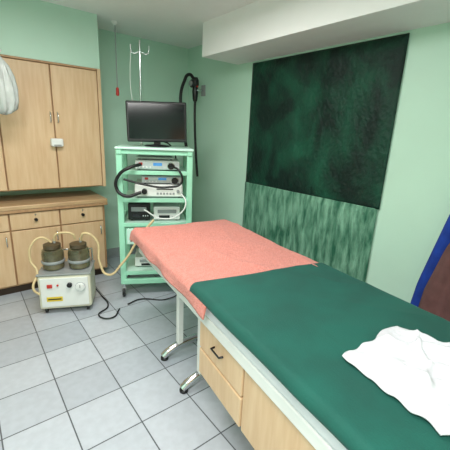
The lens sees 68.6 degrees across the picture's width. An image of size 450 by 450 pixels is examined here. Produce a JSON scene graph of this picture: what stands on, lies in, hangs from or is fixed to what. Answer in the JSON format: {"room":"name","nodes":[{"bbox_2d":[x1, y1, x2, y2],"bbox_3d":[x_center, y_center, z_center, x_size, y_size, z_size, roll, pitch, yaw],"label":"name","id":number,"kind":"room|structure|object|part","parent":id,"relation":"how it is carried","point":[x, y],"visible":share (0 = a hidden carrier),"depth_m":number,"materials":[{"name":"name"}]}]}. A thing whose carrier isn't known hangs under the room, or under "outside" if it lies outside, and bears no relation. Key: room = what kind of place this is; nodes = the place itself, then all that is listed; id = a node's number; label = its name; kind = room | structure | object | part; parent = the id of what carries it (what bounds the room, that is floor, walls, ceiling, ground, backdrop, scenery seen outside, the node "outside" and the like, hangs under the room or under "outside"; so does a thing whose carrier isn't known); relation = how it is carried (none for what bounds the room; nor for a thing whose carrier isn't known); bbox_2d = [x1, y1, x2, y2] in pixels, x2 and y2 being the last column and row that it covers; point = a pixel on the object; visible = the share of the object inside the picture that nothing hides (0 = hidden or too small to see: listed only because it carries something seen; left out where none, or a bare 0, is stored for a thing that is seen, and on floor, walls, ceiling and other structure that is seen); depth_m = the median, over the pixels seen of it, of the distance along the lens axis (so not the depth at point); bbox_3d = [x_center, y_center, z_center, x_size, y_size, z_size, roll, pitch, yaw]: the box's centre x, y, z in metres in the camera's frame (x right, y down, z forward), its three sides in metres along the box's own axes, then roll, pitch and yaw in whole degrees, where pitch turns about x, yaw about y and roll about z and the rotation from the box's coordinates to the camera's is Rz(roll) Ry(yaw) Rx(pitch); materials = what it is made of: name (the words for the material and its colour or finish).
{"room":"medical procedure room","nodes":[
{"label":"medical procedure room","id":0,"kind":"room"},
{"bbox_2d":[0,0,99,68],"bbox_3d":[-2.361,-1.541,2.351,2.730,0.450,0.430,-9,19,-37],"label":"wall","id":1,"kind":"structure","parent":0,"point":[32,29],"depth_m":2.77,"materials":[{"name":"paint"}]},
{"bbox_2d":[0,29,188,248],"bbox_3d":[-2.125,-0.700,3.161,4.060,2.480,0.100,-9,19,-37],"label":"wall","id":2,"kind":"structure","parent":0,"point":[164,68],"depth_m":3.75,"materials":[{"name":"paint"}]},
{"bbox_2d":[0,54,105,191],"bbox_3d":[-2.297,-0.806,2.608,2.510,1.093,0.459,-9,19,-37],"label":"upper cabinet","id":3,"kind":"object","parent":2,"relation":"attached to","point":[57,100],"visible":1,"depth_m":2.94,"materials":[{"name":"brown wood"}]},
{"bbox_3d":[-2.015,-0.784,2.595,0.400,1.063,0.023,-9,19,-37],"label":"door panel","id":4,"kind":"part","parent":3,"relation":"part of","materials":[{"name":"laminate"}]},
{"bbox_3d":[-1.693,-0.837,2.842,0.400,1.063,0.023,-9,19,-37],"label":"door panel","id":5,"kind":"part","parent":3,"relation":"part of","materials":[{"name":"laminate"}]},
{"bbox_3d":[-2.167,-1.278,2.312,2.480,0.016,0.032,-9,19,-37],"label":"frame","id":6,"kind":"part","parent":3,"relation":"part of","materials":[{"name":"brown wood"}]},
{"bbox_2d":[50,138,63,146],"bbox_3d":[-1.508,-0.741,2.962,0.100,0.070,0.067,-9,19,-37],"label":"dispenser","id":7,"kind":"object","parent":3,"relation":"attached to","point":[55,142],"visible":1,"depth_m":2.94,"materials":[{"name":"white plastic"}]},
{"bbox_3d":[-1.375,-0.890,3.087,0.390,1.063,0.023,-9,19,-37],"label":"door panel","id":8,"kind":"part","parent":3,"relation":"part of","materials":[{"name":"laminate"}]},
{"bbox_3d":[-1.328,-0.970,3.365,0.030,1.093,0.430,-9,19,-37],"label":"frame","id":9,"kind":"part","parent":3,"relation":"part of","materials":[{"name":"laminate"}]},
{"bbox_2d":[107,245,138,256],"bbox_3d":[-1.036,0.276,4.286,1.218,0.100,0.012,-9,19,-37],"label":"baseboard","id":10,"kind":"structure","parent":2,"relation":"attached to","point":[113,251],"depth_m":4.04,"materials":[{"name":"tile"}]},
{"bbox_2d":[0,252,254,449],"bbox_3d":[-0.448,1.184,1.468,4.160,0.100,5.600,-9,19,-37],"label":"floor","id":11,"kind":"structure","parent":0,"point":[72,378],"depth_m":2.06,"materials":[{"name":"tile"}]},
{"bbox_2d":[0,190,107,295],"bbox_3d":[-2.328,0.234,2.849,2.480,0.830,0.549,-9,19,-37],"label":"base cabinet","id":12,"kind":"object","parent":11,"relation":"on","point":[24,218],"visible":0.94,"depth_m":3.04,"materials":[{"name":"brown wood"}]},
{"bbox_3d":[-2.016,0.005,2.724,0.388,0.145,0.027,-9,19,-37],"label":"drawer","id":13,"kind":"part","parent":12,"relation":"part of","materials":[{"name":"laminate"}]},
{"bbox_3d":[-2.031,0.325,2.812,0.388,0.500,0.027,-9,19,-37],"label":"door panel","id":14,"kind":"part","parent":12,"relation":"part of","materials":[{"name":"laminate"}]},
{"bbox_3d":[-1.702,-0.047,2.966,0.388,0.145,0.027,-9,19,-37],"label":"drawer","id":15,"kind":"part","parent":12,"relation":"part of","materials":[{"name":"laminate"}]},
{"bbox_3d":[-1.716,0.273,3.054,0.388,0.500,0.027,-9,19,-37],"label":"door panel","id":16,"kind":"part","parent":12,"relation":"part of","materials":[{"name":"laminate"}]},
{"bbox_2d":[0,190,106,211],"bbox_3d":[-2.312,-0.147,2.745,2.480,0.040,0.545,-9,19,-37],"label":"countertop","id":17,"kind":"structure","parent":12,"relation":"on","point":[55,199],"depth_m":3.12,"materials":[{"name":"laminate"}]},
{"bbox_3d":[-1.387,-0.100,3.208,0.388,0.145,0.027,-9,19,-37],"label":"drawer","id":18,"kind":"part","parent":12,"relation":"part of","materials":[{"name":"laminate"}]},
{"bbox_3d":[-1.402,0.221,3.296,0.388,0.500,0.027,-9,19,-37],"label":"door panel","id":19,"kind":"part","parent":12,"relation":"part of","materials":[{"name":"laminate"}]},
{"bbox_2d":[28,219,154,318],"bbox_3d":[-1.093,0.334,2.772,0.978,0.785,0.413,2,15,-2],"label":"machine","id":20,"kind":"object","parent":11,"relation":"on","point":[62,283],"visible":0.98,"depth_m":2.71,"materials":[{"name":"white metal"}]},
{"bbox_2d":[41,247,64,270],"bbox_3d":[-1.431,0.273,2.746,0.170,0.178,0.170,-1,16,-14],"label":"jar","id":21,"kind":"object","parent":20,"relation":"on","point":[53,259],"depth_m":2.68,"materials":[{"name":"green glass"}]},
{"bbox_3d":[-1.310,0.549,2.704,0.360,0.250,0.008,-1,16,-14],"label":"panel","id":22,"kind":"part","parent":20,"relation":"part of","materials":[{"name":"white plastic"}]},
{"bbox_2d":[43,231,86,250],"bbox_3d":[-1.327,0.116,2.728,0.315,0.149,0.213,-9,19,-37],"label":"lids","id":23,"kind":"object","parent":20,"relation":"on","point":[80,245],"depth_m":2.71,"materials":[{"name":"black plastic"}]},
{"bbox_3d":[-1.338,0.364,2.796,0.410,0.015,0.290,-1,16,-14],"label":"lid plate","id":24,"kind":"part","parent":20,"relation":"part of","materials":[{"name":"grey plastic"}]},
{"bbox_2d":[41,257,90,265],"bbox_3d":[-1.335,0.292,2.776,0.363,0.025,0.261,-9,19,-37],"label":"bands","id":25,"kind":"object","parent":20,"relation":"on","point":[61,261],"depth_m":2.72,"materials":[{"name":"grey plastic"}]},
{"bbox_3d":[-1.359,0.269,2.871,0.396,0.136,0.016,-1,16,-14],"label":"carry handle","id":26,"kind":"part","parent":20,"relation":"part of","materials":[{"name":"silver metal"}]},
{"bbox_2d":[68,246,89,269],"bbox_3d":[-1.237,0.269,2.795,0.170,0.178,0.170,-1,16,-14],"label":"jar","id":27,"kind":"object","parent":20,"relation":"on","point":[78,257],"depth_m":2.73,"materials":[{"name":"green glass"}]},
{"bbox_3d":[-1.029,0.660,2.881,0.184,0.102,0.469,-5,17,-26],"label":"power cord","id":28,"kind":"part","parent":20,"relation":"part of","materials":[{"name":"black rubber"}]},
{"bbox_2d":[114,40,193,304],"bbox_3d":[-0.638,-0.480,2.992,0.664,2.281,0.695,-1,16,-11],"label":"trolley","id":29,"kind":"object","parent":11,"relation":"on","point":[124,196],"visible":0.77,"depth_m":2.93,"materials":[{"name":"green metal"}]},
{"bbox_3d":[-0.909,-0.047,2.898,0.052,1.230,0.036,-1,16,-11],"label":"post","id":30,"kind":"part","parent":29,"relation":"part of","materials":[{"name":"green metal"}]},
{"bbox_3d":[-0.997,-0.171,3.333,0.052,1.230,0.036,-1,16,-11],"label":"post","id":31,"kind":"part","parent":29,"relation":"part of","materials":[{"name":"green metal"}]},
{"bbox_3d":[-0.625,0.102,2.991,0.510,0.140,0.015,-1,16,-11],"label":"drawer","id":32,"kind":"part","parent":29,"relation":"part of","materials":[{"name":"green metal"}]},
{"bbox_2d":[128,202,149,219],"bbox_3d":[-0.808,-0.155,3.126,0.190,0.160,0.311,-1,16,-11],"label":"recorder","id":33,"kind":"object","parent":29,"relation":"on","point":[136,211],"visible":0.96,"depth_m":2.98,"materials":[{"name":"black plastic"}]},
{"bbox_2d":[131,207,145,211],"bbox_3d":[-0.778,-0.142,2.979,0.133,0.040,0.008,-1,16,-11],"label":"tray","id":34,"kind":"object","parent":33,"relation":"on","point":[133,209],"depth_m":2.97,"materials":[{"name":"grey plastic"}]},
{"bbox_2d":[127,254,154,270],"bbox_3d":[-0.685,0.376,3.303,0.550,0.020,0.470,-1,16,-11],"label":"shelf","id":35,"kind":"object","parent":29,"relation":"attached to","point":[131,266],"depth_m":3.15,"materials":[{"name":"green metal"}]},
{"bbox_2d":[135,248,150,265],"bbox_3d":[-0.731,0.316,3.276,0.300,0.100,0.291,-1,16,-11],"label":"box","id":36,"kind":"object","parent":29,"relation":"on","point":[140,260],"visible":0.33,"depth_m":3.13,"materials":[{"name":"white plastic"}]},
{"bbox_3d":[-0.646,0.519,3.113,0.590,0.050,0.040,-1,16,-11],"label":"foot rail","id":37,"kind":"part","parent":29,"relation":"part of","materials":[{"name":"green metal"}]},
{"bbox_2d":[124,190,185,198],"bbox_3d":[-0.655,-0.279,3.123,0.550,0.020,0.470,-1,16,-11],"label":"shelf","id":38,"kind":"object","parent":29,"relation":"attached to","point":[128,192],"depth_m":2.99,"materials":[{"name":"green metal"}]},
{"bbox_2d":[125,212,185,222],"bbox_3d":[-0.665,-0.067,3.181,0.550,0.020,0.470,-1,16,-11],"label":"shelf","id":39,"kind":"object","parent":29,"relation":"attached to","point":[182,219],"depth_m":3.05,"materials":[{"name":"green metal"}]},
{"bbox_2d":[125,166,185,171],"bbox_3d":[-0.644,-0.510,3.059,0.550,0.020,0.470,-1,16,-11],"label":"shelf","id":40,"kind":"object","parent":29,"relation":"attached to","point":[183,169],"depth_m":2.93,"materials":[{"name":"metal"}]},
{"bbox_2d":[125,100,186,146],"bbox_3d":[-0.609,-0.904,2.957,0.532,0.392,0.230,-1,16,-11],"label":"monitor","id":41,"kind":"object","parent":29,"relation":"on","point":[157,122],"visible":0.98,"depth_m":2.92,"materials":[{"name":"black plastic"}]},
{"bbox_2d":[135,158,178,170],"bbox_3d":[-0.619,-0.559,3.034,0.380,0.085,0.380,-1,16,-11],"label":"source","id":42,"kind":"object","parent":29,"relation":"on","point":[153,164],"visible":0.75,"depth_m":2.89,"materials":[{"name":"white plastic"}]},
{"bbox_2d":[136,155,173,159],"bbox_3d":[-0.640,-0.620,3.033,0.340,0.031,0.180,-1,16,-11],"label":"keyboard","id":43,"kind":"object","parent":42,"relation":"on","point":[137,156],"visible":0.93,"depth_m":2.96,"materials":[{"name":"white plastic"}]},
{"bbox_2d":[135,179,182,196],"bbox_3d":[-0.619,-0.344,3.093,0.420,0.120,0.405,-1,16,-11],"label":"endoscopy processor unit","id":44,"kind":"object","parent":29,"relation":"on","point":[146,191],"visible":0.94,"depth_m":2.94,"materials":[{"name":"white plastic"}]},
{"bbox_2d":[141,175,180,183],"bbox_3d":[-0.586,-0.439,3.075,0.360,0.075,0.380,-1,16,-11],"label":"source","id":45,"kind":"object","parent":44,"relation":"on","point":[174,179],"visible":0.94,"depth_m":2.92,"materials":[{"name":"metal"}]},
{"bbox_2d":[172,177,177,183],"bbox_3d":[-0.447,-0.395,2.936,0.056,0.056,0.040,-1,16,-11],"label":"socket","id":46,"kind":"object","parent":45,"relation":"attached to","point":[174,179],"depth_m":2.92,"materials":[{"name":"black plastic"}]},
{"bbox_2d":[154,202,179,219],"bbox_3d":[-0.563,-0.143,3.179,0.240,0.130,0.311,-1,16,-11],"label":"printer","id":47,"kind":"object","parent":29,"relation":"on","point":[161,209],"visible":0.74,"depth_m":3.04,"materials":[{"name":"white plastic"}]},
{"bbox_2d":[158,210,175,212],"bbox_3d":[-0.534,-0.125,3.033,0.168,0.032,0.008,-1,16,-11],"label":"tray","id":48,"kind":"object","parent":47,"relation":"on","point":[159,211],"depth_m":3.03,"materials":[{"name":"grey plastic"}]},
{"bbox_3d":[-0.419,-0.176,3.449,0.052,1.230,0.036,-1,16,-11],"label":"post","id":49,"kind":"part","parent":29,"relation":"part of","materials":[{"name":"green metal"}]},
{"bbox_3d":[-0.330,-0.052,3.015,0.052,1.230,0.036,-1,16,-11],"label":"post","id":50,"kind":"part","parent":29,"relation":"part of","materials":[{"name":"green metal"}]},
{"bbox_2d":[130,219,449,449],"bbox_3d":[0.219,0.652,1.762,0.842,0.828,2.351,-6,18,-30],"label":"examination table","id":51,"kind":"object","parent":11,"relation":"on","point":[276,323],"visible":0.94,"depth_m":1.31,"materials":[{"name":"green fabric"}]},
{"bbox_3d":[-0.302,0.554,2.214,0.040,0.570,0.040,-6,18,-30],"label":"leg post","id":52,"kind":"part","parent":51,"relation":"part of","materials":[{"name":"white plastic"}]},
{"bbox_3d":[-0.136,0.637,1.940,0.040,0.570,0.040,-6,18,-30],"label":"leg post","id":53,"kind":"part","parent":51,"relation":"part of","materials":[{"name":"white plastic"}]},
{"bbox_3d":[-0.038,0.575,1.486,0.025,0.010,0.090,-6,18,-30],"label":"drawer handle","id":54,"kind":"part","parent":51,"relation":"part of","materials":[{"name":"black plastic"}]},
{"bbox_3d":[-0.020,0.582,1.500,0.022,0.160,0.390,-6,18,-30],"label":"cabinet drawer","id":55,"kind":"part","parent":51,"relation":"part of","materials":[{"name":"laminate"}]},
{"bbox_3d":[0.228,0.422,1.697,0.713,0.055,2.240,-6,18,-30],"label":"bed frame","id":56,"kind":"part","parent":51,"relation":"part of","materials":[{"name":"white plastic"}]},
{"bbox_3d":[0.236,0.344,1.677,0.729,0.108,2.278,-6,18,-30],"label":"mattress","id":57,"kind":"part","parent":51,"relation":"part of","materials":[{"name":"green leather"}]},
{"bbox_3d":[0.208,0.773,1.138,0.022,0.315,0.510,-6,18,-30],"label":"cabinet door","id":58,"kind":"part","parent":51,"relation":"part of","materials":[{"name":"laminate"}]},
{"bbox_2d":[189,263,449,449],"bbox_3d":[0.500,0.482,1.236,0.821,0.195,1.283,-6,18,-30],"label":"drape","id":59,"kind":"object","parent":51,"relation":"hanging from","point":[290,327],"depth_m":1.18,"materials":[{"name":"green fabric"}]},
{"bbox_2d":[342,326,449,435],"bbox_3d":[0.612,0.416,1.022,0.472,0.044,0.351,-9,19,-37],"label":"towel","id":60,"kind":"object","parent":51,"relation":"on","point":[412,367],"visible":1,"depth_m":0.98,"materials":[{"name":"fabric"}]},
{"bbox_2d":[41,0,257,48],"bbox_3d":[-0.334,-1.301,0.782,4.160,0.100,5.600,-9,19,-37],"label":"ceiling","id":61,"kind":"structure","parent":0,"point":[179,23],"depth_m":2.90,"materials":[{"name":"paint"}]},
{"bbox_2d":[0,49,18,114],"bbox_3d":[-1.605,-1.253,2.311,0.210,0.916,0.126,-9,19,-37],"label":"plastic bag","id":62,"kind":"object","parent":61,"relation":"hanging from","point":[9,97],"visible":1,"depth_m":2.38,"materials":[{"name":"white plastic"}]},
{"bbox_2d":[111,21,118,95],"bbox_3d":[-1.060,-1.611,3.217,0.060,0.660,0.060,-9,19,-37],"label":"pull cord","id":63,"kind":"object","parent":61,"relation":"hanging from","point":[114,23],"depth_m":3.20,"materials":[{"name":"plastic"}]},
{"bbox_2d":[187,22,449,302],"bbox_3d":[1.192,-0.321,2.341,0.134,2.480,5.600,-9,19,-37],"label":"wall","id":64,"kind":"structure","parent":0,"point":[321,122],"depth_m":2.60,"materials":[{"name":"green paint"}]},
{"bbox_2d":[179,73,205,176],"bbox_3d":[-0.398,-1.176,3.940,0.311,1.180,0.165,1,15,-5],"label":"flexible endoscope","id":65,"kind":"object","parent":64,"relation":"attached to","point":[194,82],"visible":0.8,"depth_m":3.85,"materials":[{"name":"black plastic"}]},
{"bbox_3d":[-0.454,-1.325,3.912,0.214,0.881,0.054,10,17,24],"label":"umbilical cord","id":66,"kind":"part","parent":65,"relation":"part of","materials":[{"name":"black rubber"}]},
{"bbox_2d":[202,0,449,64],"bbox_3d":[1.334,-1.230,1.541,0.440,0.290,4.450,-9,19,-37],"label":"ceiling beam","id":67,"kind":"structure","parent":64,"relation":"attached to","point":[258,30],"depth_m":2.30,"materials":[{"name":"white paint"}]},
{"bbox_3d":[1.614,-0.416,1.646,0.086,0.070,0.480,-9,19,-37],"label":"coat rack","id":68,"kind":"object","parent":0,"visible":0},
{"bbox_2d":[411,215,449,306],"bbox_3d":[1.473,0.172,1.821,0.085,1.232,0.742,-9,19,-37],"label":"gown","id":69,"kind":"object","parent":68,"relation":"hanging from","point":[443,241],"visible":0.27,"depth_m":2.07,"materials":[{"name":"fabric"}]},
{"bbox_2d":[418,243,449,321],"bbox_3d":[1.418,0.164,1.748,0.092,1.181,0.622,-9,19,-37],"label":"apron","id":70,"kind":"object","parent":68,"relation":"hanging from","point":[435,299],"visible":0.62,"depth_m":1.97,"materials":[{"name":"fabric"}]}
]}

